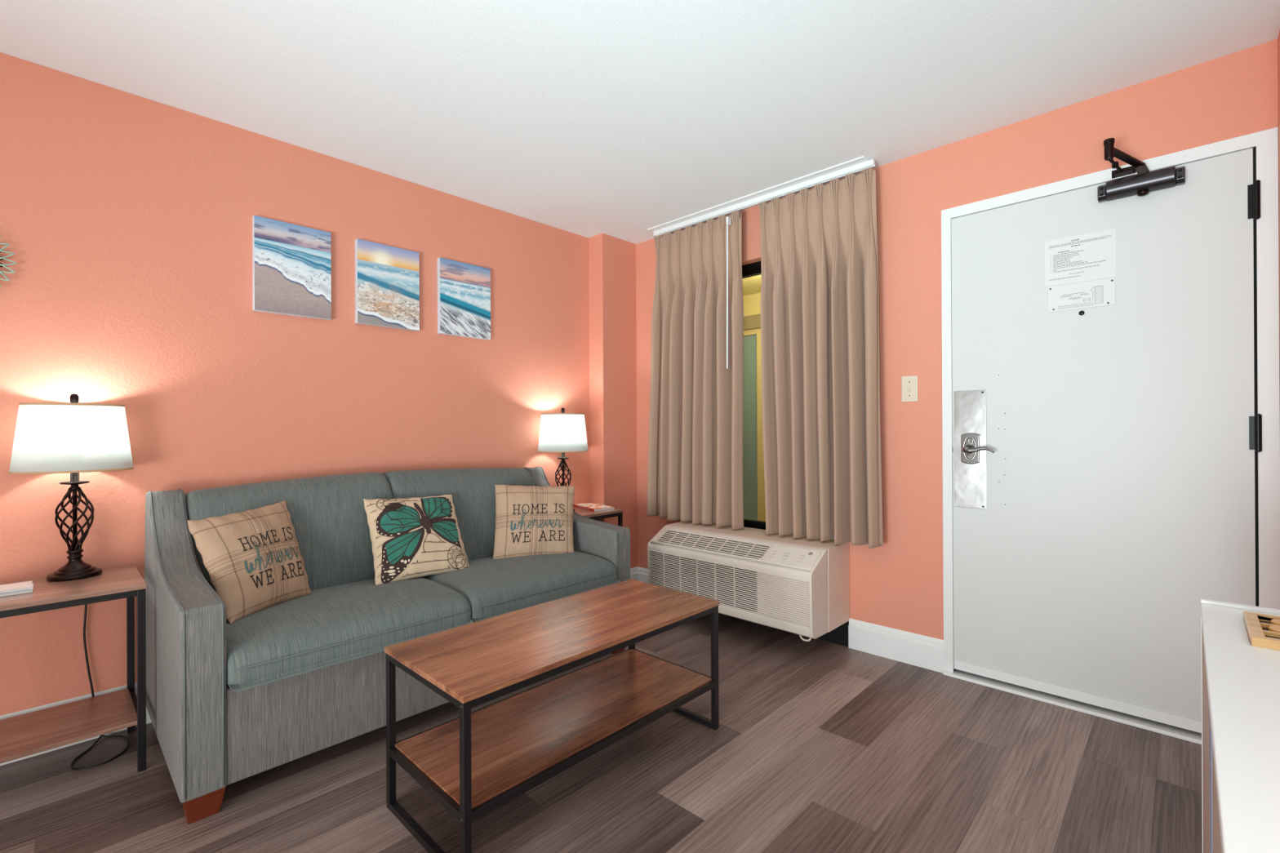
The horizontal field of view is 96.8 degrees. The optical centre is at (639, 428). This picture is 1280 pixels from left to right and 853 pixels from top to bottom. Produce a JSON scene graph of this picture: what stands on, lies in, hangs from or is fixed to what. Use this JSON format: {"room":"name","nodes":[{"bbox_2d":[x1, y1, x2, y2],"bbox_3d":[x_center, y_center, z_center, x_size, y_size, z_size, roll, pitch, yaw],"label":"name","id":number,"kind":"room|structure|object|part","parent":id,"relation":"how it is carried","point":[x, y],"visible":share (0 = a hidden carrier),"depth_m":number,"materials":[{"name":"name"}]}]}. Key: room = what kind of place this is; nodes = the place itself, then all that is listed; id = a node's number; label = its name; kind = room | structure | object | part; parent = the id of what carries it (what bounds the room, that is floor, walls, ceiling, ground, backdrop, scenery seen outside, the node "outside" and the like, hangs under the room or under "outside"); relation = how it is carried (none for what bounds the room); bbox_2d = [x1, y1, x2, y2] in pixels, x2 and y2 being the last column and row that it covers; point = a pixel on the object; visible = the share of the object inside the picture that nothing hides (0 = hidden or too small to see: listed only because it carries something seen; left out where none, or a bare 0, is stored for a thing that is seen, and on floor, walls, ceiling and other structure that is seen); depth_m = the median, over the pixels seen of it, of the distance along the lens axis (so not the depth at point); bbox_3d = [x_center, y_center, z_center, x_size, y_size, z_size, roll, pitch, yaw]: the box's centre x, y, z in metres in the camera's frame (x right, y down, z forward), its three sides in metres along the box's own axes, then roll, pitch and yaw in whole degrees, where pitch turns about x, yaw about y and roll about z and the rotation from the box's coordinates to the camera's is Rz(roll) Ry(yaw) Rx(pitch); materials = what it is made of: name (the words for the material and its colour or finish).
{"room":"hotel room","nodes":[
{"label":"hotel room","id":0,"kind":"room"},
{"bbox_2d":[0,52,590,715],"bbox_3d":[-2.149,-0.071,2.035,0.150,2.444,6.300,0,0,44],"label":"wall","id":1,"kind":"structure","parent":0,"point":[126,218],"depth_m":2.32,"materials":[{"name":"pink paint"}]},
{"bbox_2d":[0,234,17,287],"bbox_3d":[-2.207,-0.559,1.844,0.036,0.250,0.250,0,0,44],"label":"wall decoration","id":2,"kind":"object","parent":1,"relation":"attached to","point":[7,245],"visible":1,"depth_m":1.90,"materials":[{"name":"silver ceramic"}]},
{"bbox_2d":[0,682,151,765],"bbox_3d":[-2.296,1.050,1.756,0.015,0.163,5.688,0,0,44],"label":"baseboard","id":3,"kind":"structure","parent":1,"relation":"attached to","point":[122,687],"depth_m":2.02,"materials":[{"name":"white wood"}]},
{"bbox_2d":[252,215,331,319],"bbox_3d":[-1.548,-0.707,2.536,0.030,0.404,0.303,0,0,44],"label":"print","id":4,"kind":"object","parent":1,"relation":"attached to","point":[291,264],"visible":1,"depth_m":2.51,"materials":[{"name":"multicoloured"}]},
{"bbox_2d":[355,238,419,331],"bbox_3d":[-1.258,-0.709,2.838,0.030,0.404,0.307,0,0,44],"label":"print","id":5,"kind":"object","parent":1,"relation":"attached to","point":[387,277],"visible":1,"depth_m":2.82,"materials":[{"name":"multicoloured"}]},
{"bbox_2d":[437,257,490,339],"bbox_3d":[-0.969,-0.710,3.140,0.030,0.404,0.307,0,0,44],"label":"print","id":6,"kind":"object","parent":1,"relation":"attached to","point":[464,289],"visible":1,"depth_m":3.12,"materials":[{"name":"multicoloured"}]},
{"bbox_2d":[0,613,1202,852],"bbox_3d":[-1.412,1.185,0.106,3.900,0.120,7.970,0,0,44],"label":"floor","id":7,"kind":"structure","parent":0,"point":[818,745],"depth_m":1.78,"materials":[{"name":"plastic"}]},
{"bbox_2d":[0,565,146,772],"bbox_3d":[-1.926,0.822,1.841,0.380,0.615,0.464,0,0,44],"label":"end table","id":8,"kind":"object","parent":7,"relation":"on","point":[22,735],"visible":1,"depth_m":1.86,"materials":[{"name":"brown laminate"}]},
{"bbox_2d":[0,583,33,596],"bbox_3d":[-1.994,0.510,1.757,0.100,0.009,0.160,0,0,44],"label":"magazine","id":9,"kind":"object","parent":8,"relation":"on","point":[27,591],"visible":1,"depth_m":1.76,"materials":[{"name":"white paper"}]},
{"bbox_2d":[0,581,32,593],"bbox_3d":[-1.997,0.500,1.757,0.100,0.008,0.160,0,0,43],"label":"magazine","id":10,"kind":"object","parent":9,"relation":"on","point":[26,585],"visible":1,"depth_m":1.78,"materials":[{"name":"white paper"}]},
{"bbox_3d":[-1.800,0.541,1.719,0.019,0.020,0.416,0,0,44],"label":"rail","id":11,"kind":"part","parent":8,"relation":"part of","materials":[{"name":"black metal"}]},
{"bbox_2d":[0,688,137,764],"bbox_3d":[-1.925,0.972,1.840,0.341,0.014,0.424,0,0,44],"label":"shelf","id":12,"kind":"object","parent":8,"relation":"attached to","point":[22,735],"depth_m":1.86,"materials":[{"name":"brown laminate"}]},
{"bbox_2d":[8,393,133,770],"bbox_3d":[-1.935,0.504,1.950,0.280,1.252,0.315,0,0,44],"label":"table lamp","id":13,"kind":"object","parent":8,"relation":"on","point":[73,437],"depth_m":1.93,"materials":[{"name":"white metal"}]},
{"bbox_3d":[-1.969,0.032,1.977,0.197,0.234,0.307,0,0,44],"label":"lamp shade","id":14,"kind":"part","parent":13,"relation":"part of","materials":[{"name":"white fabric"}]},
{"bbox_3d":[-1.968,0.268,1.977,0.076,0.315,0.076,0,0,44],"label":"stem","id":15,"kind":"part","parent":13,"relation":"part of","materials":[{"name":"brown metal"}]},
{"bbox_3d":[-1.885,0.830,1.992,0.141,0.600,0.245,0,0,-34],"label":"lamp flex","id":16,"kind":"part","parent":13,"relation":"part of","materials":[{"name":"black plastic"}]},
{"bbox_3d":[-1.902,0.831,2.120,0.021,0.598,0.021,0,0,44],"label":"leg","id":17,"kind":"part","parent":8,"relation":"part of","materials":[{"name":"black metal"}]},
{"bbox_3d":[-1.773,0.986,1.998,0.332,0.016,0.018,0,0,44],"label":"shelf rail","id":18,"kind":"part","parent":8,"relation":"part of","materials":[{"name":"black metal"}]},
{"bbox_3d":[-1.647,0.829,1.876,0.021,0.598,0.021,0,0,44],"label":"leg","id":19,"kind":"part","parent":8,"relation":"part of","materials":[{"name":"black metal"}]},
{"bbox_2d":[144,466,630,824],"bbox_3d":[-0.945,0.665,2.488,0.880,0.922,1.777,0,0,44],"label":"sofa","id":20,"kind":"object","parent":7,"relation":"on","point":[275,686],"visible":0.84,"depth_m":1.97,"materials":[{"name":"grey fabric"}]},
{"bbox_3d":[-1.539,0.639,1.901,0.835,0.813,0.108,0,0,44],"label":"armrest","id":21,"kind":"part","parent":20,"relation":"part of","materials":[{"name":"grey fabric"}]},
{"bbox_3d":[-1.198,0.629,2.730,0.179,0.755,1.569,0,0,44],"label":"frame","id":22,"kind":"part","parent":20,"relation":"part of","materials":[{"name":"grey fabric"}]},
{"bbox_3d":[-1.272,1.084,1.652,0.081,0.084,0.099,0,0,44],"label":"leg","id":23,"kind":"part","parent":20,"relation":"part of","materials":[{"name":"brown wood"}]},
{"bbox_2d":[187,500,311,623],"bbox_3d":[-1.387,0.465,2.071,0.227,0.350,0.402,0,0,16],"label":"throw pillow","id":24,"kind":"object","parent":20,"relation":"on","point":[253,560],"visible":0.99,"depth_m":1.99,"materials":[{"name":"beige fabric"}]},
{"bbox_2d":[185,471,392,592],"bbox_3d":[-1.421,0.447,2.382,0.281,0.482,0.739,0,0,44],"label":"cushion","id":25,"kind":"object","parent":20,"relation":"on","point":[329,517],"depth_m":2.36,"materials":[{"name":"teal fabric"}]},
{"bbox_3d":[-0.909,0.902,2.454,0.678,0.283,1.569,0,0,44],"label":"seat","id":26,"kind":"part","parent":20,"relation":"part of","materials":[{"name":"grey fabric"}]},
{"bbox_2d":[226,577,474,691],"bbox_3d":[-1.129,0.694,2.121,0.636,0.134,0.773,0,0,44],"label":"seat cushion","id":27,"kind":"object","parent":20,"relation":"on","point":[342,620],"depth_m":1.93,"materials":[{"name":"teal fabric"}]},
{"bbox_2d":[363,494,469,585],"bbox_3d":[-0.988,0.475,2.522,0.240,0.343,0.449,0,0,44],"label":"pillow","id":28,"kind":"object","parent":20,"relation":"on","point":[415,537],"visible":0.99,"depth_m":2.46,"materials":[{"name":"beige fabric"}]},
{"bbox_2d":[382,467,535,560],"bbox_3d":[-0.886,0.445,2.941,0.281,0.482,0.804,0,0,44],"label":"cushion","id":29,"kind":"object","parent":20,"relation":"on","point":[473,491],"depth_m":2.85,"materials":[{"name":"teal fabric"}]},
{"bbox_2d":[421,551,620,622],"bbox_3d":[-0.587,0.692,2.684,0.636,0.134,0.778,0,0,44],"label":"seat cushion","id":30,"kind":"object","parent":20,"relation":"on","point":[491,588],"depth_m":2.50,"materials":[{"name":"teal fabric"}]},
{"bbox_2d":[493,484,574,559],"bbox_3d":[-0.531,0.470,2.891,0.431,0.363,0.195,0,0,-16],"label":"throw pillow","id":31,"kind":"object","parent":20,"relation":"on","point":[531,520],"visible":0.91,"depth_m":2.85,"materials":[{"name":"beige fabric"}]},
{"bbox_3d":[-0.384,0.635,3.106,0.835,0.813,0.108,0,0,44],"label":"armrest","id":32,"kind":"part","parent":20,"relation":"part of","materials":[{"name":"grey fabric"}]},
{"bbox_3d":[-0.117,1.080,2.857,0.081,0.084,0.099,0,0,44],"label":"leg","id":33,"kind":"part","parent":20,"relation":"part of","materials":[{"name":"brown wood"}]},
{"bbox_2d":[384,578,719,852],"bbox_3d":[-0.230,0.884,1.902,0.462,0.475,1.044,0,0,44],"label":"coffee table","id":34,"kind":"object","parent":7,"relation":"on","point":[474,763],"visible":1,"depth_m":1.74,"materials":[{"name":"brown laminate"}]},
{"bbox_3d":[-0.739,0.894,1.685,0.021,0.458,0.021,0,0,44],"label":"leg","id":35,"kind":"part","parent":34,"relation":"part of","materials":[{"name":"black metal"}]},
{"bbox_3d":[-0.581,1.113,1.534,0.414,0.020,0.019,0,0,44],"label":"foot rail","id":36,"kind":"part","parent":34,"relation":"part of","materials":[{"name":"black metal"}]},
{"bbox_3d":[-0.583,0.674,1.535,0.414,0.020,0.019,0,0,44],"label":"rail","id":37,"kind":"part","parent":34,"relation":"part of","materials":[{"name":"black metal"}]},
{"bbox_3d":[-0.583,0.952,1.533,0.414,0.022,0.015,0,0,44],"label":"shelf rail","id":38,"kind":"part","parent":34,"relation":"part of","materials":[{"name":"black"}]},
{"bbox_3d":[-0.425,0.892,1.384,0.021,0.458,0.021,0,0,44],"label":"leg","id":39,"kind":"part","parent":34,"relation":"part of","materials":[{"name":"black metal"}]},
{"bbox_3d":[-0.388,0.951,2.054,0.015,0.022,0.996,0,0,44],"label":"shelf rail","id":40,"kind":"part","parent":34,"relation":"part of","materials":[{"name":"black metal"}]},
{"bbox_2d":[395,648,711,808],"bbox_3d":[-0.230,0.942,1.902,0.423,0.014,1.004,0,0,44],"label":"shelf","id":41,"kind":"object","parent":34,"relation":"attached to","point":[517,740],"depth_m":1.79,"materials":[{"name":"brown laminate"}]},
{"bbox_3d":[-0.074,0.672,1.751,0.019,0.020,0.996,0,0,44],"label":"rail","id":42,"kind":"part","parent":34,"relation":"part of","materials":[{"name":"black"}]},
{"bbox_3d":[-0.071,0.949,1.750,0.015,0.022,0.996,0,0,44],"label":"shelf rail","id":43,"kind":"part","parent":34,"relation":"part of","materials":[{"name":"black"}]},
{"bbox_3d":[-0.035,0.892,2.419,0.021,0.458,0.021,0,0,44],"label":"leg","id":44,"kind":"part","parent":34,"relation":"part of","materials":[{"name":"black metal"}]},
{"bbox_3d":[0.124,0.949,2.270,0.414,0.022,0.015,0,0,44],"label":"shelf rail","id":45,"kind":"part","parent":34,"relation":"part of","materials":[{"name":"black"}]},
{"bbox_3d":[0.123,1.110,2.268,0.414,0.020,0.019,0,0,44],"label":"foot rail","id":46,"kind":"part","parent":34,"relation":"part of","materials":[{"name":"black metal"}]},
{"bbox_3d":[0.279,0.890,2.118,0.021,0.458,0.021,0,0,44],"label":"leg","id":47,"kind":"part","parent":34,"relation":"part of","materials":[{"name":"black metal"}]},
{"bbox_2d":[573,506,622,526],"bbox_3d":[-0.379,0.816,3.496,0.330,0.615,0.455,0,0,44],"label":"end table","id":48,"kind":"object","parent":7,"relation":"on","point":[616,513],"visible":0.17,"depth_m":3.47,"materials":[{"name":"brown laminate"}]},
{"bbox_2d":[537,407,588,511],"bbox_3d":[-0.470,0.191,3.477,0.309,0.637,0.200,0,0,-15],"label":"table lamp","id":49,"kind":"object","parent":48,"relation":"on","point":[562,432],"visible":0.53,"depth_m":3.40,"materials":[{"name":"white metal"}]},
{"bbox_3d":[-0.470,0.262,3.477,0.076,0.315,0.076,0,0,44],"label":"stem","id":50,"kind":"part","parent":49,"relation":"part of","materials":[{"name":"brown metal"}]},
{"bbox_3d":[-0.471,0.026,3.477,0.307,0.234,0.197,0,0,-9],"label":"lamp shade","id":51,"kind":"part","parent":49,"relation":"part of","materials":[{"name":"white fabric"}]},
{"bbox_2d":[573,502,614,511],"bbox_3d":[-0.297,0.500,3.620,0.147,0.016,0.285,0,0,-33],"label":"book","id":52,"kind":"object","parent":48,"relation":"on","point":[593,507],"visible":0.98,"depth_m":3.58,"materials":[{"name":"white paper"}]},
{"bbox_3d":[-0.271,0.534,3.391,0.019,0.020,0.407,0,0,44],"label":"rail","id":53,"kind":"part","parent":48,"relation":"part of","materials":[{"name":"black metal"}]},
{"bbox_3d":[-0.121,0.823,3.546,0.021,0.598,0.021,0,0,44],"label":"leg","id":54,"kind":"part","parent":48,"relation":"part of","materials":[{"name":"black metal"}]},
{"bbox_2d":[1200,598,1279,852],"bbox_3d":[0.774,0.722,0.418,0.492,0.786,1.410,0,0,44],"label":"cabinet","id":55,"kind":"object","parent":7,"relation":"on","point":[1240,681],"visible":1,"depth_m":0.66,"materials":[{"name":"white paint"}]},
{"bbox_3d":[1.256,0.732,0.920,0.492,0.762,0.018,0,0,44],"label":"panel","id":56,"kind":"part","parent":55,"relation":"part of","materials":[{"name":"white paint"}]},
{"bbox_3d":[0.909,0.710,0.908,0.005,0.690,0.473,0,0,44],"label":"door panel","id":57,"kind":"part","parent":55,"relation":"part of","materials":[{"name":"beige laminate"}]},
{"bbox_3d":[0.411,0.712,0.389,0.005,0.690,0.785,0,0,44],"label":"door panel","id":58,"kind":"part","parent":55,"relation":"part of","materials":[{"name":"beige laminate"}]},
{"bbox_2d":[1243,610,1279,650],"bbox_3d":[1.073,0.328,0.867,0.203,0.015,0.178,0,0,44],"label":"game board","id":59,"kind":"object","parent":55,"relation":"on","point":[1257,624],"visible":1,"depth_m":0.90,"materials":[{"name":"brown wood"}]},
{"bbox_2d":[1268,625,1279,632],"bbox_3d":[1.033,0.326,0.906,0.040,0.008,0.040,0,0,44],"label":"disc","id":60,"kind":"object","parent":59,"relation":"in","point":[1273,628],"visible":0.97,"depth_m":0.91,"materials":[{"name":"brown wood"}]},
{"bbox_2d":[1271,618,1279,625],"bbox_3d":[1.072,0.325,0.938,0.040,0.008,0.040,0,0,44],"label":"disc","id":61,"kind":"object","parent":59,"relation":"in","point":[1275,621],"visible":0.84,"depth_m":0.94,"materials":[{"name":"brown wood"}]},
{"bbox_2d":[588,233,637,568],"bbox_3d":[-0.181,-0.079,3.893,0.157,2.404,0.332,0,0,44],"label":"wall","id":62,"kind":"structure","parent":0,"point":[611,260],"depth_m":3.80,"materials":[{"name":"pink paint"}]},
{"bbox_2d":[630,566,637,580],"bbox_3d":[-0.126,1.041,3.820,0.015,0.163,0.328,0,0,44],"label":"baseboard","id":63,"kind":"structure","parent":62,"relation":"attached to","point":[633,571],"depth_m":3.90,"materials":[{"name":"white"}]},
{"bbox_2d":[0,0,1279,296],"bbox_3d":[-1.215,-1.328,2.277,6.600,0.139,7.950,0,0,44],"label":"ceiling","id":64,"kind":"structure","parent":0,"point":[621,119],"depth_m":2.06,"materials":[{"name":"white paint"}]},
{"bbox_2d":[647,155,875,235],"bbox_3d":[0.607,-1.269,3.203,1.423,0.034,0.130,0,0,44],"label":"track","id":65,"kind":"object","parent":64,"relation":"attached to","point":[858,164],"visible":0.9,"depth_m":3.07,"materials":[{"name":"white metal"}]},
{"bbox_2d":[647,209,743,529],"bbox_3d":[0.321,-0.337,3.476,0.726,1.818,0.151,0,0,44],"label":"curtain","id":66,"kind":"object","parent":65,"relation":"hanging from","point":[695,469],"visible":1,"depth_m":3.40,"materials":[{"name":"beige fabric"}]},
{"bbox_2d":[757,167,883,548],"bbox_3d":[0.906,-0.341,2.916,0.658,1.818,0.144,0,0,44],"label":"curtain","id":67,"kind":"object","parent":65,"relation":"hanging from","point":[819,303],"visible":1,"depth_m":2.87,"materials":[{"name":"beige fabric"}]},
{"bbox_2d":[742,292,760,316],"bbox_3d":[1.264,-0.066,5.287,6.000,2.405,0.180,0,0,44],"label":"wall","id":68,"kind":"structure","parent":0,"point":[752,306],"depth_m":5.36,"materials":[{"name":"beige paint"}]},
{"bbox_2d":[743,313,760,330],"bbox_3d":[1.170,-0.990,5.194,6.000,0.125,0.080,0,0,44],"label":"trim","id":69,"kind":"structure","parent":68,"relation":"attached to","point":[751,322],"depth_m":5.26,"materials":[{"name":"beige paint"}]},
{"bbox_2d":[742,328,765,521],"bbox_3d":[0.731,0.098,5.640,1.140,2.045,0.050,0,0,44],"label":"door","id":70,"kind":"structure","parent":68,"relation":"in","point":[754,508],"depth_m":5.32,"materials":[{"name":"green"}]},
{"bbox_3d":[0.736,0.113,5.645,1.030,1.975,0.025,0,0,44],"label":"glass panel","id":71,"kind":"part","parent":70,"relation":"part of","materials":[{"name":"blue"}]},
{"bbox_2d":[635,39,1279,671],"bbox_3d":[1.277,-0.087,2.801,3.740,2.404,0.150,0,0,44],"label":"wall","id":72,"kind":"structure","parent":0,"point":[898,584],"depth_m":2.63,"materials":[{"name":"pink paint"}]},
{"bbox_2d":[637,566,648,582],"bbox_3d":[0.147,1.040,3.775,0.470,0.163,0.015,0,0,44],"label":"baseboard","id":73,"kind":"structure","parent":72,"relation":"attached to","point":[642,573],"depth_m":3.89,"materials":[{"name":"white"}]},
{"bbox_2d":[647,520,849,641],"bbox_3d":[0.556,0.797,3.110,1.036,0.439,0.409,0,0,44],"label":"air conditioner","id":74,"kind":"object","parent":72,"relation":"attached to","point":[800,586],"visible":0.96,"depth_m":2.87,"materials":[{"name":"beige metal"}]},
{"bbox_2d":[657,529,769,559],"bbox_3d":[0.383,0.628,3.105,0.693,0.061,0.103,0,0,44],"label":"vent","id":75,"kind":"object","parent":74,"relation":"attached to","point":[719,544],"depth_m":3.08,"materials":[{"name":"beige plastic"}]},
{"bbox_3d":[0.735,0.785,2.772,0.283,0.365,0.156,0,0,44],"label":"blank panel","id":76,"kind":"part","parent":74,"relation":"part of","materials":[{"name":"beige plastic"}]},
{"bbox_3d":[0.738,0.624,2.762,0.254,0.072,0.119,0,0,44],"label":"control panel","id":77,"kind":"part","parent":74,"relation":"part of","materials":[{"name":"beige plastic"}]},
{"bbox_3d":[0.787,0.992,2.715,0.072,0.046,0.019,0,0,35],"label":"power cord","id":78,"kind":"part","parent":74,"relation":"part of","materials":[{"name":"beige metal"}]},
{"bbox_2d":[742,261,765,529],"bbox_3d":[0.695,-0.182,3.379,1.124,1.604,0.052,0,0,44],"label":"window","id":79,"kind":"structure","parent":72,"relation":"in","point":[752,269],"depth_m":3.38,"materials":[{"name":"black glass"}]},
{"bbox_2d":[817,621,848,646],"bbox_3d":[0.694,0.853,3.257,1.038,0.530,0.004,0,0,44],"label":"trim","id":80,"kind":"structure","parent":72,"relation":"attached to","point":[839,635],"depth_m":2.93,"materials":[{"name":"black"}]},
{"bbox_2d":[848,618,943,673],"bbox_3d":[1.225,1.041,2.741,0.443,0.147,0.015,0,0,44],"label":"baseboard","id":81,"kind":"structure","parent":72,"relation":"attached to","point":[926,652],"depth_m":2.72,"materials":[{"name":"white wood"}]},
{"bbox_2d":[901,375,918,402],"bbox_3d":[1.275,-0.188,2.688,0.074,0.123,0.016,0,0,44],"label":"light switch","id":82,"kind":"object","parent":72,"relation":"attached to","point":[908,384],"visible":1,"depth_m":2.69,"materials":[{"name":"beige plastic"}]},
{"bbox_2d":[942,669,1201,744],"bbox_3d":[1.762,1.105,2.240,1.021,0.014,0.075,0,0,44],"label":"trim","id":83,"kind":"structure","parent":72,"relation":"attached to","point":[1118,717],"depth_m":2.24,"materials":[{"name":"white"}]},
{"bbox_2d":[951,146,1262,733],"bbox_3d":[1.739,0.066,2.216,0.954,2.032,0.131,0,0,44],"label":"door","id":84,"kind":"structure","parent":72,"relation":"in","point":[1105,458],"depth_m":2.17,"materials":[{"name":"white"}]},
{"bbox_3d":[1.460,0.091,2.512,0.127,0.520,0.003,0,0,44],"label":"lock plate","id":85,"kind":"part","parent":84,"relation":"part of","materials":[{"name":"silver metal"}]},
{"bbox_3d":[1.456,0.091,2.443,0.125,0.040,0.067,0,0,44],"label":"lever","id":86,"kind":"part","parent":84,"relation":"part of","materials":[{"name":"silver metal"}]},
{"bbox_2d":[1044,228,1115,286],"bbox_3d":[1.736,-0.672,2.245,0.224,0.184,0.002,0,0,44],"label":"notice","id":87,"kind":"object","parent":84,"relation":"attached to","point":[1091,255],"visible":1,"depth_m":2.24,"materials":[{"name":"white paper"}]},
{"bbox_2d":[1048,277,1115,312],"bbox_3d":[1.738,-0.525,2.241,0.211,0.103,0.005,0,0,44],"label":"plate","id":88,"kind":"object","parent":84,"relation":"attached to","point":[1101,292],"visible":1,"depth_m":2.24,"materials":[{"name":"white paper"}]},
{"bbox_2d":[1097,137,1185,202],"bbox_3d":[1.796,-0.947,2.046,0.242,0.180,0.205,0,0,44],"label":"door closer","id":89,"kind":"object","parent":84,"relation":"attached to","point":[1145,181],"depth_m":2.07,"materials":[{"name":"brown metal"}]},
{"bbox_3d":[1.746,-0.974,2.090,0.169,0.020,0.022,0,0,-41],"label":"forearm rod","id":90,"kind":"part","parent":89,"relation":"part of","materials":[{"name":"brown metal"}]},
{"bbox_3d":[1.769,-0.966,2.062,0.184,0.078,0.030,0,0,-15],"label":"arm","id":91,"kind":"part","parent":89,"relation":"part of","materials":[{"name":"brown metal"}]},
{"bbox_2d":[941,127,1279,672],"bbox_3d":[1.781,0.058,2.268,1.023,2.107,0.102,0,0,44],"label":"trim","id":92,"kind":"structure","parent":72,"relation":"attached to","point":[1265,142],"depth_m":1.91,"materials":[{"name":"white"}]},
{"bbox_2d":[1253,218,1255,493],"bbox_3d":[1.784,0.080,2.277,0.935,2.062,0.005,0,0,44],"label":"trim","id":93,"kind":"structure","parent":72,"relation":"attached to","point":[1253,219],"depth_m":1.96,"materials":[{"name":"black"}]},
{"bbox_2d":[1277,29,1279,389],"bbox_3d":[2.128,-0.093,1.583,0.425,2.404,0.470,0,0,44],"label":"wall","id":94,"kind":"structure","parent":0,"point":[1278,37],"depth_m":1.87,"materials":[{"name":"pink paint"}]}
]}

